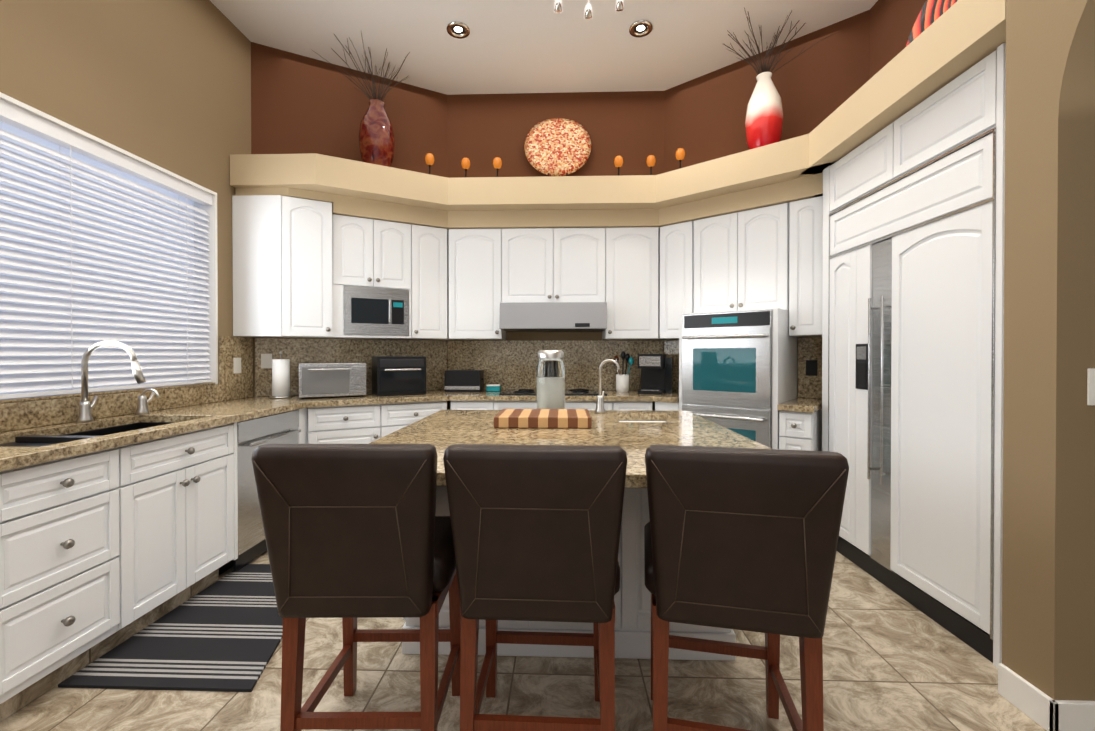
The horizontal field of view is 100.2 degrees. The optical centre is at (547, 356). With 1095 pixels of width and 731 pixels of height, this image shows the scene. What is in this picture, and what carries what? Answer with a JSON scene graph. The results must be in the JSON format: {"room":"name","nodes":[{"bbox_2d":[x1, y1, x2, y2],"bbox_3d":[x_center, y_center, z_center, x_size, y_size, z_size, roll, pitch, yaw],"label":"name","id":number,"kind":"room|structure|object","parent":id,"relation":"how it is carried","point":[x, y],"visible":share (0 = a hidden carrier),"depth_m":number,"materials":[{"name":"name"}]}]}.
{"room":"kitchen","nodes":[
{"label":"kitchen","id":0,"kind":"room"},
{"bbox_2d":[0,0,251,403],"bbox_3d":[-2.471,-0.585,0.330,0.160,3.650,6.835,0,0,2],"label":"wall","id":1,"kind":"structure","parent":0,"point":[165,84],"depth_m":2.67,"materials":[{"name":"beige paint"}]},
{"bbox_2d":[0,92,217,393],"bbox_3d":[-2.434,-0.464,1.778,0.182,1.530,3.030,0,0,2],"label":"window","id":2,"kind":"structure","parent":1,"relation":"in","point":[38,140],"depth_m":2.60,"materials":[{"name":"white"}]},
{"bbox_2d":[0,99,211,398],"bbox_3d":[-2.392,-0.463,1.777,0.065,1.291,2.786,0,0,2],"label":"window blinds","id":3,"kind":"object","parent":2,"relation":"attached to","point":[63,358],"visible":1,"depth_m":2.38,"materials":[{"name":"white plastic"}]},
{"bbox_2d":[233,358,240,373],"bbox_3d":[-2.269,0.063,3.350,0.006,0.115,0.075,0,0,2],"label":"electrical outlet plate","id":4,"kind":"object","parent":1,"relation":"attached to","point":[236,361],"depth_m":3.34,"materials":[{"name":"white plastic"}]},
{"bbox_2d":[0,551,1045,730],"bbox_3d":[0.182,1.258,1.340,9.500,0.050,9.000,0,0,2],"label":"floor","id":5,"kind":"structure","parent":0,"point":[893,661],"depth_m":1.69,"materials":[{"name":"tile"}]},
{"bbox_2d":[0,443,139,721],"bbox_3d":[-2.045,0.797,1.686,0.596,0.868,0.496,0,0,2],"label":"base cabinet","id":6,"kind":"object","parent":5,"relation":"on","point":[104,551],"depth_m":1.67,"materials":[{"name":"white wood"}]},
{"bbox_2d":[58,564,282,691],"bbox_3d":[-1.439,1.222,2.182,0.735,0.011,0.980,0,0,2],"label":"rug","id":7,"kind":"object","parent":5,"relation":"on","point":[224,633],"visible":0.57,"depth_m":1.93,"materials":[{"name":"black fabric"}]},
{"bbox_2d":[140,409,299,584],"bbox_3d":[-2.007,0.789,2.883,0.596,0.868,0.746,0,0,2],"label":"base cabinet","id":8,"kind":"object","parent":5,"relation":"on","point":[189,481],"depth_m":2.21,"materials":[{"name":"white wood"}]},
{"bbox_2d":[233,410,300,570],"bbox_3d":[-1.712,0.783,2.842,0.095,0.842,0.588,0,0,2],"label":"dishwasher","id":9,"kind":"object","parent":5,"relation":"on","point":[278,428],"visible":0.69,"depth_m":2.67,"materials":[{"name":"silver metal"}]},
{"bbox_2d":[300,404,387,443],"bbox_3d":[-1.576,0.785,3.545,0.762,0.868,0.816,0,0,2],"label":"base cabinet","id":10,"kind":"object","parent":5,"relation":"on","point":[354,424],"depth_m":3.31,"materials":[{"name":"white wood"}]},
{"bbox_2d":[251,444,460,730],"bbox_3d":[-0.525,0.730,1.432,0.487,1.003,0.567,0,0,2],"label":"stool","id":11,"kind":"object","parent":5,"relation":"on","point":[353,532],"visible":0.9,"depth_m":1.20,"materials":[{"name":"brown leather"}]},
{"bbox_2d":[388,401,446,433],"bbox_3d":[-1.166,0.783,3.795,0.729,0.868,0.795,0,0,2],"label":"base cabinet","id":12,"kind":"object","parent":5,"relation":"on","point":[400,415],"depth_m":3.52,"materials":[{"name":"white wood"}]},
{"bbox_2d":[450,401,503,409],"bbox_3d":[-0.569,0.782,3.960,0.406,0.868,0.596,0,0,2],"label":"base cabinet","id":13,"kind":"object","parent":5,"relation":"on","point":[454,405],"depth_m":3.66,"materials":[{"name":"white wood"}]},
{"bbox_2d":[443,444,626,730],"bbox_3d":[-0.021,0.730,1.416,0.478,1.003,0.560,0,0,2],"label":"stool","id":14,"kind":"object","parent":5,"relation":"on","point":[536,529],"visible":1,"depth_m":1.18,"materials":[{"name":"brown leather"}]},
{"bbox_2d":[504,401,615,409],"bbox_3d":[0.053,0.782,3.940,0.950,0.868,0.596,0,0,2],"label":"base cabinet","id":15,"kind":"object","parent":5,"relation":"on","point":[590,405],"depth_m":3.64,"materials":[{"name":"white wood"}]},
{"bbox_2d":[402,486,735,660],"bbox_3d":[0.089,0.799,2.166,1.450,0.858,1.172,0,0,2],"label":"kitchen island","id":16,"kind":"object","parent":5,"relation":"on","point":[632,602],"depth_m":1.86,"materials":[{"name":"white wood"}]},
{"bbox_2d":[417,410,711,421],"bbox_3d":[0.091,0.345,2.548,1.500,0.040,0.480,0,0,2],"label":"island countertop","id":17,"kind":"structure","parent":16,"relation":"on","point":[442,415],"depth_m":2.54,"materials":[{"name":"beige stone"}]},
{"bbox_2d":[494,409,591,427],"bbox_3d":[-0.018,0.301,2.261,0.450,0.050,0.320,0,0,2],"label":"cutting board","id":18,"kind":"object","parent":17,"relation":"on","point":[542,418],"visible":1,"depth_m":2.11,"materials":[{"name":"brown wood"}]},
{"bbox_2d":[537,350,564,408],"bbox_3d":[0.019,0.142,2.639,0.164,0.364,0.164,0,0,2],"label":"glass jar","id":19,"kind":"object","parent":17,"relation":"on","point":[550,380],"visible":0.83,"depth_m":2.57,"materials":[{"name":"white"}]},
{"bbox_2d":[595,359,619,413],"bbox_3d":[0.345,0.168,2.663,0.141,0.311,0.121,0,0,2],"label":"island faucet","id":20,"kind":"object","parent":17,"relation":"on","point":[599,409],"visible":1,"depth_m":2.63,"materials":[{"name":"grey metal"}]},
{"bbox_2d":[621,418,668,421],"bbox_3d":[0.518,0.440,2.460,0.324,0.173,0.354,0,0,2],"label":"sink","id":21,"kind":"object","parent":17,"relation":"in","point":[622,419],"depth_m":2.62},
{"bbox_2d":[369,422,770,489],"bbox_3d":[0.067,0.350,1.808,1.500,0.040,1.000,0,0,2],"label":"island countertop","id":22,"kind":"structure","parent":16,"relation":"on","point":[634,437],"depth_m":1.87,"materials":[{"name":"beige stone"}]},
{"bbox_2d":[616,401,651,410],"bbox_3d":[0.657,0.783,3.921,0.371,0.868,0.596,0,0,2],"label":"base cabinet","id":23,"kind":"object","parent":5,"relation":"on","point":[620,405],"depth_m":3.62,"materials":[{"name":"white wood"}]},
{"bbox_2d":[655,402,678,410],"bbox_3d":[1.112,0.783,3.781,0.517,0.868,0.587,0,0,2],"label":"base cabinet","id":24,"kind":"object","parent":5,"relation":"on","point":[659,406],"depth_m":3.55,"materials":[{"name":"white wood"}]},
{"bbox_2d":[679,203,797,448],"bbox_3d":[1.436,0.060,3.467,0.689,2.316,0.655,0,0,40],"label":"tall cabinet","id":25,"kind":"object","parent":5,"relation":"on","point":[741,261],"visible":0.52,"depth_m":3.40,"materials":[{"name":"white wood"}]},
{"bbox_2d":[682,310,771,448],"bbox_3d":[1.403,0.317,3.429,0.616,1.264,0.627,0,0,40],"label":"wall oven","id":26,"kind":"object","parent":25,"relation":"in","point":[727,370],"visible":0.69,"depth_m":3.19,"materials":[{"name":"silver metal"}]},
{"bbox_2d":[644,445,848,730],"bbox_3d":[0.531,0.731,1.374,0.470,1.003,0.553,0,0,12],"label":"stool","id":27,"kind":"object","parent":5,"relation":"on","point":[745,539],"visible":1,"depth_m":1.14,"materials":[{"name":"brown leather"}]},
{"bbox_2d":[779,409,821,450],"bbox_3d":[1.805,0.787,3.216,0.506,0.868,0.572,0,0,2],"label":"base cabinet","id":28,"kind":"object","parent":5,"relation":"on","point":[797,430],"depth_m":2.99,"materials":[{"name":"white wood"}]},
{"bbox_2d":[822,43,1005,667],"bbox_3d":[1.992,-0.001,2.346,0.456,2.454,1.358,0,0,2],"label":"fridge","id":29,"kind":"object","parent":5,"relation":"on","point":[913,312],"visible":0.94,"depth_m":2.16,"materials":[{"name":"white wood"}]},
{"bbox_2d":[210,0,877,94],"bbox_3d":[0.182,-2.442,1.316,9.500,0.050,9.000,0,0,2],"label":"ceiling","id":30,"kind":"structure","parent":0,"point":[520,46],"depth_m":3.47,"materials":[{"name":"white paint"}]},
{"bbox_2d":[447,21,469,38],"bbox_3d":[-0.662,-2.423,3.395,0.170,0.011,0.170,0,0,2],"label":"recessed light","id":31,"kind":"object","parent":30,"relation":"in","point":[458,29],"visible":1,"depth_m":3.39,"materials":[{"name":"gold metal"}]},
{"bbox_2d":[554,0,623,18],"bbox_3d":[0.264,-2.311,2.935,0.527,0.229,0.150,0,0,2],"label":"track light","id":32,"kind":"object","parent":30,"relation":"hanging from","point":[588,8],"visible":1,"depth_m":2.91,"materials":[{"name":"silver metal"}]},
{"bbox_2d":[629,20,651,36],"bbox_3d":[0.689,-2.423,3.381,0.170,0.011,0.170,0,0,2],"label":"recessed light","id":33,"kind":"object","parent":30,"relation":"in","point":[640,28],"visible":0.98,"depth_m":3.38,"materials":[{"name":"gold metal"}]},
{"bbox_2d":[251,0,925,410],"bbox_3d":[-0.025,-0.602,3.039,4.849,3.650,2.634,0,0,2],"label":"wall","id":34,"kind":"structure","parent":0,"point":[301,104],"depth_m":3.90,"materials":[{"name":"brown paint"}]},
{"bbox_2d":[232,195,287,337],"bbox_3d":[-2.082,-0.663,3.481,0.409,1.020,0.314,0,0,2],"label":"upper cabinet","id":35,"kind":"object","parent":34,"relation":"attached to","point":[259,222],"depth_m":3.33,"materials":[{"name":"white wood"}]},
{"bbox_2d":[261,354,271,367],"bbox_3d":[-2.190,0.032,3.570,0.075,0.115,0.006,0,0,-28],"label":"electrical outlet plate","id":36,"kind":"object","parent":34,"relation":"attached to","point":[266,359],"depth_m":3.57,"materials":[{"name":"white plastic"}]},
{"bbox_2d":[288,197,347,338],"bbox_3d":[-1.850,-0.663,3.559,0.505,1.020,0.479,0,0,2],"label":"upper cabinet","id":37,"kind":"object","parent":34,"relation":"attached to","point":[299,264],"depth_m":3.42,"materials":[{"name":"white wood"}]},
{"bbox_2d":[340,275,359,338],"bbox_3d":[-1.691,-0.393,3.662,0.229,0.439,0.298,0,0,2],"label":"upper cabinet","id":38,"kind":"object","parent":34,"relation":"attached to","point":[341,276],"depth_m":3.54,"materials":[{"name":"white wood"}]},
{"bbox_2d":[360,335,387,338],"bbox_3d":[-1.534,-0.367,3.927,0.495,0.383,0.299,0,0,2],"label":"upper cabinet","id":39,"kind":"object","parent":34,"relation":"attached to","point":[361,336],"depth_m":3.67,"materials":[{"name":"white"}]},
{"bbox_2d":[344,286,408,335],"bbox_3d":[-1.420,-0.365,3.774,0.487,0.377,0.343,0,0,-28],"label":"microwave","id":40,"kind":"object","parent":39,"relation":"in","point":[374,311],"visible":0.98,"depth_m":3.65,"materials":[{"name":"silver metal"}]},
{"bbox_2d":[340,215,411,290],"bbox_3d":[-1.465,-0.829,3.793,0.671,0.543,0.575,0,0,2],"label":"upper cabinet","id":41,"kind":"object","parent":34,"relation":"attached to","point":[373,253],"depth_m":3.66,"materials":[{"name":"white wood"}]},
{"bbox_2d":[0,336,821,471],"bbox_3d":[-0.218,0.213,2.280,4.515,0.708,3.925,0,0,2],"label":"countertop","id":42,"kind":"structure","parent":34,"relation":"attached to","point":[41,430],"depth_m":3.43,"materials":[{"name":"stone"}]},
{"bbox_2d":[76,340,145,422],"bbox_3d":[-2.146,0.118,2.252,0.277,0.397,0.108,0,0,2],"label":"sink faucet","id":43,"kind":"object","parent":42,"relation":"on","point":[85,408],"visible":1,"depth_m":2.23,"materials":[{"name":"grey metal"}]},
{"bbox_2d":[135,389,159,414],"bbox_3d":[-2.207,0.245,2.556,0.126,0.140,0.110,0,0,2],"label":"soap dispenser","id":44,"kind":"object","parent":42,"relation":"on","point":[142,402],"visible":1,"depth_m":2.52,"materials":[{"name":"grey metal"}]},
{"bbox_2d":[270,351,291,398],"bbox_3d":[-2.017,0.132,3.466,0.150,0.352,0.150,0,0,2],"label":"paper towel","id":45,"kind":"object","parent":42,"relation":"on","point":[280,377],"visible":1,"depth_m":3.42,"materials":[{"name":"white paper"}]},
{"bbox_2d":[299,362,365,398],"bbox_3d":[-1.669,0.178,3.556,0.460,0.260,0.368,0,0,-28],"label":"toaster oven","id":46,"kind":"object","parent":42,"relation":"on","point":[329,379],"visible":1,"depth_m":3.42,"materials":[{"name":"silver metal"}]},
{"bbox_2d":[372,356,425,395],"bbox_3d":[-1.231,0.151,3.797,0.380,0.310,0.374,0,0,-28],"label":"air fryer oven","id":47,"kind":"object","parent":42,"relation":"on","point":[397,375],"visible":1,"depth_m":3.67,"materials":[{"name":"black plastic"}]},
{"bbox_2d":[445,370,483,391],"bbox_3d":[-0.731,0.211,4.072,0.325,0.187,0.183,0,0,2],"label":"toaster","id":48,"kind":"object","parent":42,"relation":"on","point":[464,380],"visible":1,"depth_m":3.98,"materials":[{"name":"black plastic"}]},
{"bbox_2d":[486,384,500,390],"bbox_3d":[-0.478,0.275,4.086,0.120,0.060,0.100,0,0,2],"label":"box","id":49,"kind":"object","parent":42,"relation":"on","point":[493,387],"visible":1,"depth_m":4.04,"materials":[{"name":"teal"}]},
{"bbox_2d":[499,389,606,394],"bbox_3d":[0.052,0.299,3.914,0.870,0.015,0.470,0,0,2],"label":"cooktop","id":50,"kind":"object","parent":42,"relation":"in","point":[534,392],"visible":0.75,"depth_m":3.80,"materials":[{"name":"black glass"}]},
{"bbox_2d":[614,351,633,391],"bbox_3d":[0.667,0.127,4.033,0.175,0.355,0.127,0,0,2],"label":"utensil crock","id":51,"kind":"object","parent":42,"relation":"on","point":[622,382],"visible":0.94,"depth_m":4.00,"materials":[{"name":"white ceramic"}]},
{"bbox_2d":[638,354,673,394],"bbox_3d":[0.918,0.141,3.876,0.260,0.330,0.292,0,0,21],"label":"coffee maker","id":52,"kind":"object","parent":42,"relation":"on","point":[656,373],"visible":0.98,"depth_m":3.85,"materials":[{"name":"black plastic"}]},
{"bbox_2d":[388,224,459,339],"bbox_3d":[-1.038,-0.629,4.011,0.487,0.946,0.507,0,0,2],"label":"upper cabinet","id":53,"kind":"object","parent":34,"relation":"attached to","point":[432,297],"depth_m":3.88,"materials":[{"name":"white wood"}]},
{"bbox_2d":[456,229,507,339],"bbox_3d":[-0.619,-0.629,4.073,0.572,0.946,0.355,0,0,2],"label":"upper cabinet","id":54,"kind":"object","parent":34,"relation":"attached to","point":[481,254],"depth_m":3.93,"materials":[{"name":"white wood"}]},
{"bbox_2d":[508,228,595,301],"bbox_3d":[0.055,-0.779,4.065,0.888,0.646,0.326,0,0,2],"label":"upper cabinet","id":55,"kind":"object","parent":34,"relation":"attached to","point":[545,264],"depth_m":3.90,"materials":[{"name":"white wood"}]},
{"bbox_2d":[499,302,606,331],"bbox_3d":[0.052,-0.339,3.982,0.880,0.225,0.499,0,0,2],"label":"range hood","id":56,"kind":"object","parent":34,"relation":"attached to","point":[553,316],"visible":1,"depth_m":3.76,"materials":[{"name":"silver metal"}]},
{"bbox_2d":[230,0,1005,229],"bbox_3d":[-0.030,-1.278,2.974,4.542,0.359,2.508,0,0,2],"label":"soffit","id":57,"kind":"structure","parent":34,"relation":"attached to","point":[955,40],"depth_m":3.37,"materials":[{"name":"beige paint"}]},
{"bbox_2d":[312,33,409,166],"bbox_3d":[-1.450,-2.070,3.689,0.936,1.214,0.896,0,0,2],"label":"vase","id":58,"kind":"object","parent":57,"relation":"on","point":[376,139],"visible":0.79,"depth_m":3.64,"materials":[{"name":"glazed ceramic"},{"name":"dried twigs"}]},
{"bbox_2d":[425,153,433,173],"bbox_3d":[-1.014,-1.604,3.944,0.090,0.278,0.088,0,0,2],"label":"goblet","id":59,"kind":"object","parent":57,"relation":"on","point":[429,158],"visible":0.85,"depth_m":3.92,"materials":[{"name":"orange glass"}]},
{"bbox_2d":[461,158,469,176],"bbox_3d":[-0.720,-1.604,4.032,0.090,0.278,0.088,0,0,2],"label":"goblet","id":60,"kind":"object","parent":57,"relation":"on","point":[465,163],"visible":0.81,"depth_m":4.01,"materials":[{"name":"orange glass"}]},
{"bbox_2d":[493,157,501,176],"bbox_3d":[-0.440,-1.604,4.023,0.090,0.278,0.088,0,0,2],"label":"goblet","id":61,"kind":"object","parent":57,"relation":"on","point":[497,163],"visible":0.77,"depth_m":4.00,"materials":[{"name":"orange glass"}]},
{"bbox_2d":[524,118,590,175],"bbox_3d":[0.092,-1.837,4.125,0.610,0.764,0.238,0,0,2],"label":"decorative plate","id":62,"kind":"object","parent":57,"relation":"on","point":[557,147],"visible":0.96,"depth_m":4.14,"materials":[{"name":"multicoloured ceramic"}]},
{"bbox_2d":[614,155,622,175],"bbox_3d":[0.620,-1.604,3.989,0.090,0.278,0.088,0,0,2],"label":"goblet","id":63,"kind":"object","parent":57,"relation":"on","point":[618,161],"visible":0.79,"depth_m":3.96,"materials":[{"name":"orange glass"}]},
{"bbox_2d":[646,155,655,174],"bbox_3d":[0.900,-1.604,3.980,0.090,0.278,0.088,0,0,2],"label":"goblet","id":64,"kind":"object","parent":57,"relation":"on","point":[650,161],"visible":0.73,"depth_m":3.95,"materials":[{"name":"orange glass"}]},
{"bbox_2d":[675,148,684,168],"bbox_3d":[1.115,-1.603,3.844,0.090,0.278,0.088,0,0,2],"label":"goblet","id":65,"kind":"object","parent":57,"relation":"on","point":[680,154],"visible":0.79,"depth_m":3.82,"materials":[{"name":"orange glass"}]},
{"bbox_2d":[724,8,838,149],"bbox_3d":[1.635,-2.086,3.362,1.142,1.250,0.758,0,0,2],"label":"vase","id":66,"kind":"object","parent":57,"relation":"on","point":[764,120],"visible":0.79,"depth_m":3.34,"materials":[{"name":"red ceramic"}]},
{"bbox_2d":[906,0,957,46],"bbox_3d":[2.110,-1.795,2.379,0.158,0.656,0.671,0,0,2],"label":"plate","id":67,"kind":"object","parent":57,"relation":"on","point":[931,12],"visible":0.1,"depth_m":2.59,"materials":[{"name":"ceramic"}]},
{"bbox_2d":[596,227,651,339],"bbox_3d":[0.721,-0.629,4.027,0.559,0.946,0.361,0,0,2],"label":"upper cabinet","id":68,"kind":"object","parent":34,"relation":"attached to","point":[624,254],"depth_m":3.89,"materials":[{"name":"white wood"}]},
{"bbox_2d":[652,221,693,339],"bbox_3d":[1.132,-0.628,3.908,0.488,0.946,0.433,0,0,2],"label":"upper cabinet","id":69,"kind":"object","parent":34,"relation":"attached to","point":[672,245],"depth_m":3.81,"materials":[{"name":"white wood"}]},
{"bbox_2d":[789,196,822,336],"bbox_3d":[1.898,-0.625,3.294,0.375,0.946,0.393,0,0,2],"label":"upper cabinet","id":70,"kind":"object","parent":34,"relation":"attached to","point":[805,215],"depth_m":3.17,"materials":[{"name":"white wood"}]},
{"bbox_2d":[806,360,816,375],"bbox_3d":[1.972,0.083,3.419,0.075,0.115,0.007,0,0,41],"label":"electrical outlet plate","id":71,"kind":"object","parent":34,"relation":"attached to","point":[811,365],"depth_m":3.42,"materials":[{"name":"black plastic"}]},
{"bbox_2d":[1002,0,1094,700],"bbox_3d":[2.425,-0.578,-0.802,1.680,3.650,4.885,0,0,2],"label":"wall","id":72,"kind":"structure","parent":0,"point":[1048,606],"depth_m":1.51,"materials":[{"name":"beige paint"}]},
{"bbox_2d":[998,663,1094,730],"bbox_3d":[2.493,1.177,1.554,1.695,0.110,0.193,0,0,2],"label":"baseboard","id":73,"kind":"structure","parent":72,"relation":"attached to","point":[1039,707],"depth_m":1.51,"materials":[{"name":"white wood"}]},
{"bbox_2d":[1087,368,1094,404],"bbox_3d":[1.828,0.098,1.481,0.150,0.120,0.009,0,0,2],"label":"switch plate","id":74,"kind":"object","parent":72,"relation":"attached to","point":[1090,386],"visible":1,"depth_m":1.48,"materials":[{"name":"white plastic"}]}
]}

